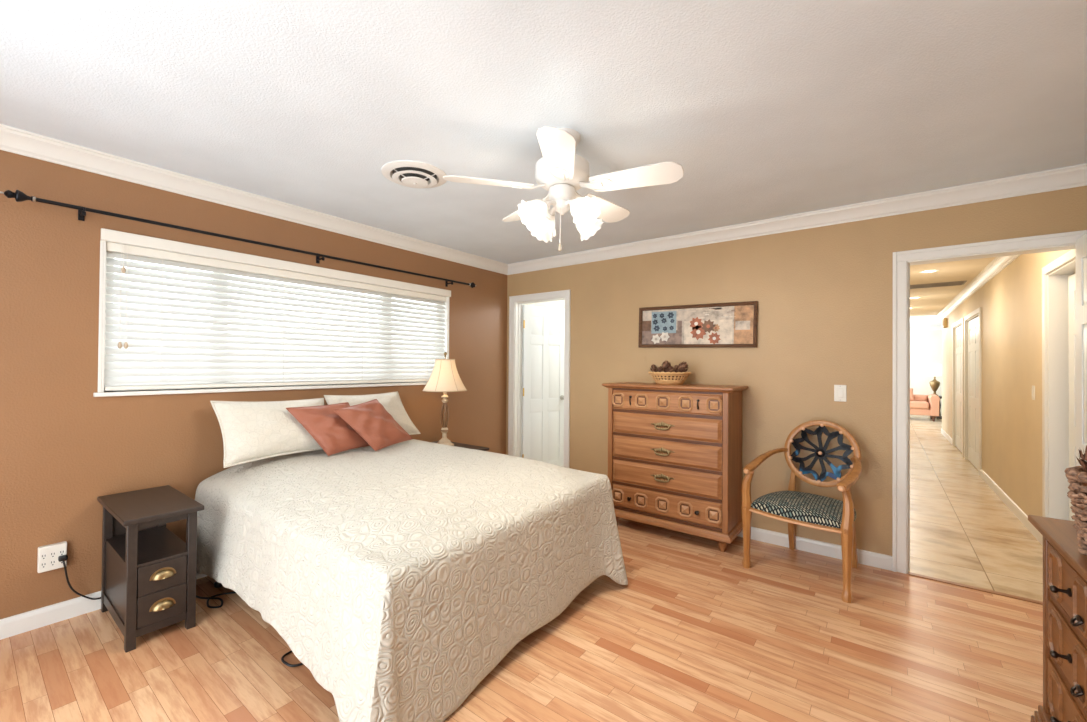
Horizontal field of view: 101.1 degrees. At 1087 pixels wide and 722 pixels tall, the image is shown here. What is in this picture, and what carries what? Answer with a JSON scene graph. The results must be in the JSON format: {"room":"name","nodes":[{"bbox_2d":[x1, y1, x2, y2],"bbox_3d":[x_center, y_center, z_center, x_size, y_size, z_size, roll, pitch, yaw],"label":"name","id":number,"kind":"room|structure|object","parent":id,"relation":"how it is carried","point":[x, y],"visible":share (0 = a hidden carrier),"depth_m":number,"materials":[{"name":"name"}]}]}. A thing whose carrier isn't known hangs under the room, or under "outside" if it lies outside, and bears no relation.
{"room":"bedroom","nodes":[
{"label":"bedroom","id":0,"kind":"room"},
{"bbox_2d":[58,555,100,599],"bbox_3d":[-2.366,1.151,2.394,0.035,0.316,0.325,0,-1,33],"label":"power cord","id":1,"kind":"object","parent":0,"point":[63,558],"visible":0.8,"depth_m":2.28,"materials":[{"name":"black plastic"}]},
{"bbox_2d":[0,150,506,618],"bbox_3d":[-1.826,0.127,3.288,0.150,2.440,4.730,0,-1,37],"label":"wall","id":2,"kind":"structure","parent":0,"point":[64,447],"depth_m":2.40,"materials":[{"name":"brown paint"}]},
{"bbox_2d":[37,541,66,572],"bbox_3d":[-2.490,0.994,2.266,0.031,0.126,0.100,0,-1,37],"label":"wall outlet","id":3,"kind":"object","parent":2,"relation":"attached to","point":[47,558],"visible":0.96,"depth_m":2.25,"materials":[{"name":"white plastic"}]},
{"bbox_2d":[0,573,206,639],"bbox_3d":[-1.810,1.300,3.175,0.014,0.092,4.600,0,-1,37],"label":"baseboard","id":4,"kind":"structure","parent":2,"relation":"attached to","point":[44,616],"depth_m":2.26,"materials":[{"name":"white paint"}]},
{"bbox_2d":[0,190,475,287],"bbox_3d":[-1.635,-0.767,3.321,0.114,0.085,3.074,0,-1,37],"label":"curtain rod","id":5,"kind":"object","parent":2,"relation":"attached to","point":[19,196],"visible":1,"depth_m":2.63,"materials":[{"name":"black metal"}]},
{"bbox_2d":[0,124,507,274],"bbox_3d":[-1.765,-1.044,3.177,0.080,0.098,4.600,0,-1,37],"label":"trim","id":6,"kind":"structure","parent":2,"relation":"attached to","point":[13,140],"depth_m":2.75,"materials":[{"name":"white paint"}]},
{"bbox_2d":[93,240,449,396],"bbox_3d":[-1.707,-0.223,3.420,0.176,0.858,2.477,0,-1,37],"label":"window","id":7,"kind":"structure","parent":2,"relation":"in","point":[103,255],"depth_m":2.73,"materials":[{"name":"white paint"}]},
{"bbox_2d":[101,228,450,390],"bbox_3d":[-1.673,-0.262,3.396,0.082,0.877,2.445,0,-1,37],"label":"window blind","id":8,"kind":"object","parent":7,"relation":"attached to","point":[147,361],"visible":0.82,"depth_m":3.00,"materials":[{"name":"white plastic"}]},
{"bbox_2d":[0,415,1042,721],"bbox_3d":[5.302,1.455,6.060,8.150,0.050,17.800,0,-1,37],"label":"floor","id":9,"kind":"structure","parent":0,"point":[694,634],"depth_m":2.10,"materials":[{"name":"laminate"}]},
{"bbox_2d":[97,485,203,651],"bbox_3d":[-2.048,1.032,2.317,0.620,0.610,0.302,0,-1,37],"label":"nightstand","id":10,"kind":"object","parent":9,"relation":"on","point":[148,577],"visible":1,"depth_m":2.20,"materials":[{"name":"brown wood"}]},
{"bbox_2d":[105,526,187,567],"bbox_3d":[-2.057,0.958,2.325,0.561,0.014,0.246,0,-1,37],"label":"shelf","id":11,"kind":"object","parent":10,"relation":"attached to","point":[158,546],"depth_m":2.28,"materials":[{"name":"brown wood"}]},
{"bbox_2d":[196,592,235,607],"bbox_3d":[-1.688,1.333,2.502,0.776,0.016,0.176,0,-1,1],"label":"power cord","id":12,"kind":"object","parent":9,"relation":"on","point":[214,596],"visible":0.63,"depth_m":2.50,"materials":[{"name":"black plastic"}]},
{"bbox_2d":[214,581,222,587],"bbox_3d":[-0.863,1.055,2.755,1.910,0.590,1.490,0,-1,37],"label":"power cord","id":13,"kind":"object","parent":9,"relation":"on","point":[216,584],"visible":0.02,"depth_m":2.65,"materials":[{"name":"black plastic"}]},
{"bbox_2d":[195,439,627,721],"bbox_3d":[-0.821,0.980,2.720,2.167,0.715,1.820,0,-1,37],"label":"bedspread","id":14,"kind":"object","parent":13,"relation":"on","point":[401,575],"visible":0.95,"depth_m":1.99,"materials":[{"name":"white fabric"}]},
{"bbox_2d":[210,398,323,467],"bbox_3d":[-1.734,0.437,2.924,0.223,0.386,0.697,0,-1,37],"label":"pillow","id":15,"kind":"object","parent":14,"relation":"on","point":[251,431],"visible":0.77,"depth_m":2.79,"materials":[{"name":"white fabric"}]},
{"bbox_2d":[286,402,369,455],"bbox_3d":[-1.451,0.462,3.054,0.171,0.334,0.527,0,-1,37],"label":"cushion","id":16,"kind":"object","parent":14,"relation":"on","point":[334,435],"visible":0.88,"depth_m":3.00,"materials":[{"name":"brown fabric"}]},
{"bbox_2d":[324,391,420,434],"bbox_3d":[-1.317,0.433,3.509,0.209,0.362,0.742,0,-1,37],"label":"pillow","id":17,"kind":"object","parent":14,"relation":"on","point":[391,401],"visible":0.34,"depth_m":3.56,"materials":[{"name":"white fabric"}]},
{"bbox_2d":[333,399,412,450],"bbox_3d":[-1.211,0.455,3.230,0.204,0.344,0.587,0,-1,22],"label":"cushion","id":18,"kind":"object","parent":14,"relation":"on","point":[370,420],"visible":1,"depth_m":3.17,"materials":[{"name":"brown fabric"}]},
{"bbox_2d":[281,650,302,666],"bbox_3d":[-1.059,1.330,2.093,0.170,0.024,0.316,0,-1,37],"label":"power cord","id":19,"kind":"object","parent":9,"relation":"on","point":[289,652],"visible":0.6,"depth_m":1.96,"materials":[{"name":"black plastic"}]},
{"bbox_2d":[432,441,488,450],"bbox_3d":[-0.810,1.057,3.947,0.620,0.610,0.302,0,-1,37],"label":"nightstand","id":20,"kind":"object","parent":9,"relation":"on","point":[456,444],"visible":0.02,"depth_m":3.93,"materials":[{"name":"brown wood"}]},
{"bbox_2d":[422,352,466,445],"bbox_3d":[-0.876,0.335,3.969,0.388,0.832,0.388,0,-1,37],"label":"table lamp","id":21,"kind":"object","parent":20,"relation":"on","point":[444,378],"visible":0.99,"depth_m":3.89,"materials":[{"name":"beige fabric"}]},
{"bbox_2d":[602,382,747,551],"bbox_3d":[1.037,0.782,3.605,1.041,1.182,0.461,0,-1,37],"label":"dresser","id":22,"kind":"object","parent":9,"relation":"on","point":[675,451],"visible":0.97,"depth_m":3.39,"materials":[{"name":"brown wood"}]},
{"bbox_2d":[648,371,690,384],"bbox_3d":[1.024,0.138,3.634,0.337,0.105,0.337,0,-1,37],"label":"wicker basket","id":23,"kind":"object","parent":22,"relation":"on","point":[660,378],"visible":0.95,"depth_m":3.52,"materials":[{"name":"brown wicker"}]},
{"bbox_2d":[650,364,657,371],"bbox_3d":[0.912,0.066,3.683,0.076,0.086,0.066,1,-1,-15],"label":"pinecone","id":24,"kind":"object","parent":23,"relation":"in","point":[653,368],"visible":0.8,"depth_m":3.67,"materials":[{"name":"brown plant"}]},
{"bbox_2d":[661,361,670,371],"bbox_3d":[1.005,0.050,3.653,0.085,0.116,0.077,1,-1,-33],"label":"pinecone","id":25,"kind":"object","parent":23,"relation":"in","point":[666,364],"visible":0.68,"depth_m":3.63,"materials":[{"name":"brown plant"}]},
{"bbox_2d":[667,366,674,371],"bbox_3d":[1.012,0.072,3.547,0.060,0.071,0.053,0,-1,-2],"label":"pinecone","id":26,"kind":"object","parent":23,"relation":"in","point":[670,369],"visible":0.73,"depth_m":3.53,"materials":[{"name":"brown plant"}]},
{"bbox_2d":[677,361,688,372],"bbox_3d":[1.116,0.054,3.569,0.084,0.110,0.091,1,-1,-14],"label":"pinecone","id":27,"kind":"object","parent":23,"relation":"in","point":[682,366],"visible":0.85,"depth_m":3.55,"materials":[{"name":"brown plant"}]},
{"bbox_2d":[742,420,860,602],"bbox_3d":[1.733,0.892,2.933,0.622,0.968,0.634,1,-1,-42],"label":"armchair","id":28,"kind":"object","parent":9,"relation":"on","point":[791,506],"visible":1,"depth_m":2.95,"materials":[{"name":"brown wood"}]},
{"bbox_2d":[751,491,855,528],"bbox_3d":[1.701,0.925,2.905,0.515,0.080,0.552,1,-1,-42],"label":"seat cushion","id":29,"kind":"object","parent":28,"relation":"on","point":[802,508],"depth_m":2.77,"materials":[{"name":"fabric"}]},
{"bbox_2d":[910,394,939,421],"bbox_3d":[9.202,1.194,12.062,2.196,0.645,0.870,0,-1,37],"label":"sofa","id":30,"kind":"object","parent":9,"relation":"on","point":[928,405],"visible":0.34,"depth_m":11.27,"materials":[{"name":"brown fabric"}]},
{"bbox_2d":[910,388,913,400],"bbox_3d":[9.585,0.880,11.838,0.360,0.325,0.164,0,-1,37],"label":"cushion","id":31,"kind":"object","parent":30,"relation":"on","point":[911,389],"visible":0.27,"depth_m":11.73,"materials":[{"name":"brown fabric"}]},
{"bbox_2d":[910,394,926,401],"bbox_3d":[9.697,0.990,11.977,0.890,0.200,0.170,0,-1,37],"label":"cushion","id":32,"kind":"object","parent":30,"relation":"on","point":[916,397],"depth_m":11.74,"materials":[{"name":"pink fabric"}]},
{"bbox_2d":[910,401,928,408],"bbox_3d":[9.466,1.130,11.674,0.890,0.170,0.570,0,-1,37],"label":"seat cushion","id":33,"kind":"object","parent":30,"relation":"on","point":[913,404],"depth_m":11.31,"materials":[{"name":"pink fabric"}]},
{"bbox_2d":[936,396,941,418],"bbox_3d":[10.550,1.231,11.935,0.540,0.590,0.540,0,-1,37],"label":"end table","id":34,"kind":"object","parent":9,"relation":"on","point":[940,397],"visible":0.23,"depth_m":11.89,"materials":[{"name":"brown wood"}]},
{"bbox_2d":[923,364,941,395],"bbox_3d":[10.462,0.505,11.950,0.480,0.860,0.480,0,-1,37],"label":"lamp","id":35,"kind":"object","parent":34,"relation":"on","point":[932,369],"visible":0.84,"depth_m":11.87,"materials":[{"name":"white fabric"}]},
{"bbox_2d":[1028,515,1086,721],"bbox_3d":[1.547,0.952,0.895,0.561,0.800,1.441,0,-1,37],"label":"dresser","id":36,"kind":"object","parent":9,"relation":"on","point":[1064,566],"visible":1,"depth_m":1.40,"materials":[{"name":"brown wood"}]},
{"bbox_2d":[1064,466,1086,554],"bbox_3d":[1.619,0.431,1.212,0.269,0.248,0.266,0,-1,20],"label":"woven basket","id":37,"kind":"object","parent":36,"relation":"on","point":[1076,476],"visible":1,"depth_m":1.27,"materials":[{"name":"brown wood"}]},
{"bbox_2d":[1076,445,1086,469],"bbox_3d":[1.551,0.280,1.246,0.086,0.098,0.080,0,-1,30],"label":"pinecone","id":38,"kind":"object","parent":37,"relation":"in","point":[1083,462],"visible":1,"depth_m":1.26,"materials":[{"name":"brown plant"}]},
{"bbox_2d":[0,0,1086,315],"bbox_3d":[2.541,-1.089,5.307,4.660,0.100,13.200,0,-1,37],"label":"ceiling","id":39,"kind":"structure","parent":0,"point":[767,109],"depth_m":1.86,"materials":[{"name":"white paint"}]},
{"bbox_2d":[381,160,446,187],"bbox_3d":[-0.753,-1.061,2.616,0.370,0.058,0.370,0,-1,37],"label":"ceiling vent","id":40,"kind":"object","parent":39,"relation":"in","point":[413,174],"visible":0.99,"depth_m":2.56,"materials":[{"name":"white metal"}]},
{"bbox_2d":[443,126,683,250],"bbox_3d":[0.119,-0.807,2.190,1.085,0.561,1.057,0,-1,37],"label":"ceiling fan","id":41,"kind":"object","parent":39,"relation":"hanging from","point":[560,171],"visible":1,"depth_m":2.07,"materials":[{"name":"white metal"}]},
{"bbox_2d":[919,269,938,272],"bbox_3d":[4.396,-1.023,5.096,0.180,0.005,0.180,0,-1,37],"label":"recessed light","id":42,"kind":"object","parent":39,"relation":"in","point":[932,270],"visible":1,"depth_m":5.10,"materials":[{"name":"white paint"}]},
{"bbox_2d":[910,281,966,288],"bbox_3d":[5.141,-1.004,5.968,0.720,0.016,0.300,0,-1,37],"label":"ceiling vent","id":43,"kind":"object","parent":39,"relation":"in","point":[955,283],"visible":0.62,"depth_m":5.89,"materials":[{"name":"beige metal"}]},
{"bbox_2d":[523,300,564,308],"bbox_3d":[0.328,0.167,5.669,3.000,2.440,1.670,0,-1,37],"label":"wall","id":44,"kind":"structure","parent":0,"point":[560,303],"depth_m":6.75,"materials":[{"name":"white paint"}]},
{"bbox_2d":[506,186,1086,555],"bbox_3d":[1.361,0.157,3.755,4.360,2.440,0.130,0,-1,37],"label":"wall","id":45,"kind":"structure","parent":0,"point":[824,294],"depth_m":3.31,"materials":[{"name":"beige paint"}]},
{"bbox_2d":[508,290,570,467],"bbox_3d":[-0.022,0.329,4.790,0.812,2.094,0.151,0,-1,37],"label":"trim","id":46,"kind":"structure","parent":45,"relation":"attached to","point":[516,303],"depth_m":4.95,"materials":[{"name":"white paint"}]},
{"bbox_2d":[521,305,564,466],"bbox_3d":[0.008,0.371,5.189,0.615,2.000,0.171,1,-1,-36],"label":"door","id":47,"kind":"structure","parent":45,"relation":"in","point":[543,328],"depth_m":5.16,"materials":[{"name":"white paint"}]},
{"bbox_2d":[638,301,757,346],"bbox_3d":[1.254,-0.292,3.737,0.980,0.356,0.030,1,0,37],"label":"framed picture","id":48,"kind":"object","parent":45,"relation":"attached to","point":[732,324],"visible":1,"depth_m":3.70,"materials":[{"name":"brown paper"}]},
{"bbox_2d":[508,163,1086,274],"bbox_3d":[1.306,-1.015,3.682,4.360,0.098,0.080,0,-1,37],"label":"trim","id":49,"kind":"structure","parent":45,"relation":"attached to","point":[1071,176],"depth_m":3.09,"materials":[{"name":"white paint"}]},
{"bbox_2d":[737,527,891,570],"bbox_3d":[1.275,1.330,3.712,2.561,0.092,0.014,0,-1,37],"label":"baseboard","id":50,"kind":"structure","parent":45,"relation":"attached to","point":[878,560],"depth_m":3.18,"materials":[{"name":"white paint"}]},
{"bbox_2d":[834,385,845,401],"bbox_3d":[2.074,0.225,3.123,0.072,0.116,0.011,0,-1,37],"label":"light switch","id":51,"kind":"object","parent":45,"relation":"attached to","point":[839,390],"visible":1,"depth_m":3.12,"materials":[{"name":"white plastic"}]},
{"bbox_2d":[892,230,1086,573],"bbox_3d":[2.699,0.331,2.722,0.905,2.094,0.151,0,-1,37],"label":"trim","id":52,"kind":"structure","parent":45,"relation":"attached to","point":[902,260],"depth_m":2.91,"materials":[{"name":"white paint"}]},
{"bbox_2d":[1075,232,1086,465],"bbox_3d":[2.705,0.350,2.159,0.171,2.030,0.710,0,-1,39],"label":"door","id":53,"kind":"structure","parent":45,"relation":"in","point":[1080,243],"depth_m":2.37,"materials":[{"name":"white paint"}]},
{"bbox_2d":[910,330,941,415],"bbox_3d":[9.772,0.210,10.909,7.100,2.600,4.500,0,-1,37],"label":"wall","id":54,"kind":"structure","parent":0,"point":[925,346],"depth_m":12.77,"materials":[{"name":"white paint"}]},
{"bbox_2d":[910,327,941,330],"bbox_3d":[11.018,-0.915,12.630,7.000,0.098,0.080,0,-1,37],"label":"trim","id":55,"kind":"structure","parent":54,"relation":"attached to","point":[913,328],"depth_m":12.74,"materials":[{"name":"white paint"}]},
{"bbox_2d":[910,315,941,327],"bbox_3d":[9.782,-1.040,10.921,7.100,0.100,4.500,0,-1,37],"label":"ceiling","id":56,"kind":"structure","parent":0,"point":[928,320],"depth_m":11.19,"materials":[{"name":"white paint"}]},
{"bbox_2d":[908,572,1042,604],"bbox_3d":[2.660,1.375,2.667,0.748,0.006,0.040,0,-1,37],"label":"trim","id":57,"kind":"structure","parent":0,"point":[909,573],"depth_m":2.69,"materials":[{"name":"wood"}]},
{"bbox_2d":[942,250,1074,516],"bbox_3d":[5.741,0.211,5.827,0.150,2.440,8.470,0,-1,37],"label":"wall","id":58,"kind":"structure","parent":0,"point":[1010,303],"depth_m":4.22,"materials":[{"name":"beige paint"}]},
{"bbox_2d":[942,318,946,327],"bbox_3d":[7.716,-0.728,8.592,0.052,0.180,0.280,0,-1,37],"label":"door chime","id":59,"kind":"object","parent":58,"relation":"attached to","point":[944,321],"visible":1,"depth_m":8.49,"materials":[{"name":"brown"}]},
{"bbox_2d":[941,428,951,443],"bbox_3d":[7.647,1.425,8.473,0.014,0.092,1.920,0,-1,37],"label":"baseboard","id":60,"kind":"structure","parent":58,"relation":"attached to","point":[943,432],"depth_m":8.46,"materials":[{"name":"white paint"}]},
{"bbox_2d":[952,318,963,456],"bbox_3d":[6.740,0.404,7.181,0.138,2.095,1.260,0,-1,37],"label":"trim","id":61,"kind":"structure","parent":58,"relation":"attached to","point":[960,322],"depth_m":7.65,"materials":[{"name":"white paint"}]},
{"bbox_2d":[955,325,961,451],"bbox_3d":[6.723,0.442,7.194,0.035,2.000,1.104,0,-1,37],"label":"door","id":62,"kind":"structure","parent":58,"relation":"in","point":[958,331],"depth_m":7.32,"materials":[{"name":"white paint"}]},
{"bbox_2d":[964,307,981,475],"bbox_3d":[5.863,0.387,6.027,0.138,2.095,1.320,0,-1,37],"label":"trim","id":63,"kind":"structure","parent":58,"relation":"attached to","point":[977,312],"depth_m":6.42,"materials":[{"name":"white paint"}]},
{"bbox_2d":[968,316,978,470],"bbox_3d":[5.840,0.424,6.037,0.043,2.000,1.174,0,-1,37],"label":"door","id":64,"kind":"structure","parent":58,"relation":"in","point":[973,325],"depth_m":6.10,"materials":[{"name":"white paint"}]},
{"bbox_2d":[937,255,1019,319],"bbox_3d":[5.659,-0.960,5.907,0.080,0.098,8.470,0,-1,37],"label":"trim","id":65,"kind":"structure","parent":58,"relation":"attached to","point":[998,264],"depth_m":5.38,"materials":[{"name":"white paint"}]},
{"bbox_2d":[980,469,1041,544],"bbox_3d":[4.582,1.363,4.438,0.014,0.092,2.735,0,-1,37],"label":"baseboard","id":66,"kind":"structure","parent":58,"relation":"attached to","point":[1000,493],"depth_m":4.17,"materials":[{"name":"white paint"}]},
{"bbox_2d":[1032,385,1034,399],"bbox_3d":[3.962,0.257,3.617,0.011,0.116,0.072,0,-1,37],"label":"light switch","id":67,"kind":"object","parent":58,"relation":"attached to","point":[1033,387],"visible":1,"depth_m":3.60,"materials":[{"name":"white plastic"}]},
{"bbox_2d":[1042,249,1074,545],"bbox_3d":[3.502,0.339,2.919,0.138,2.095,1.015,0,-1,37],"label":"trim","id":68,"kind":"structure","parent":58,"relation":"attached to","point":[1055,326],"depth_m":3.27,"materials":[{"name":"white paint"}]},
{"bbox_2d":[1068,274,1075,520],"bbox_3d":[3.520,0.384,2.862,0.035,1.985,0.790,0,-1,37],"label":"door","id":69,"kind":"structure","parent":58,"relation":"in","point":[1071,279],"depth_m":3.12,"materials":[{"name":"white paint"}]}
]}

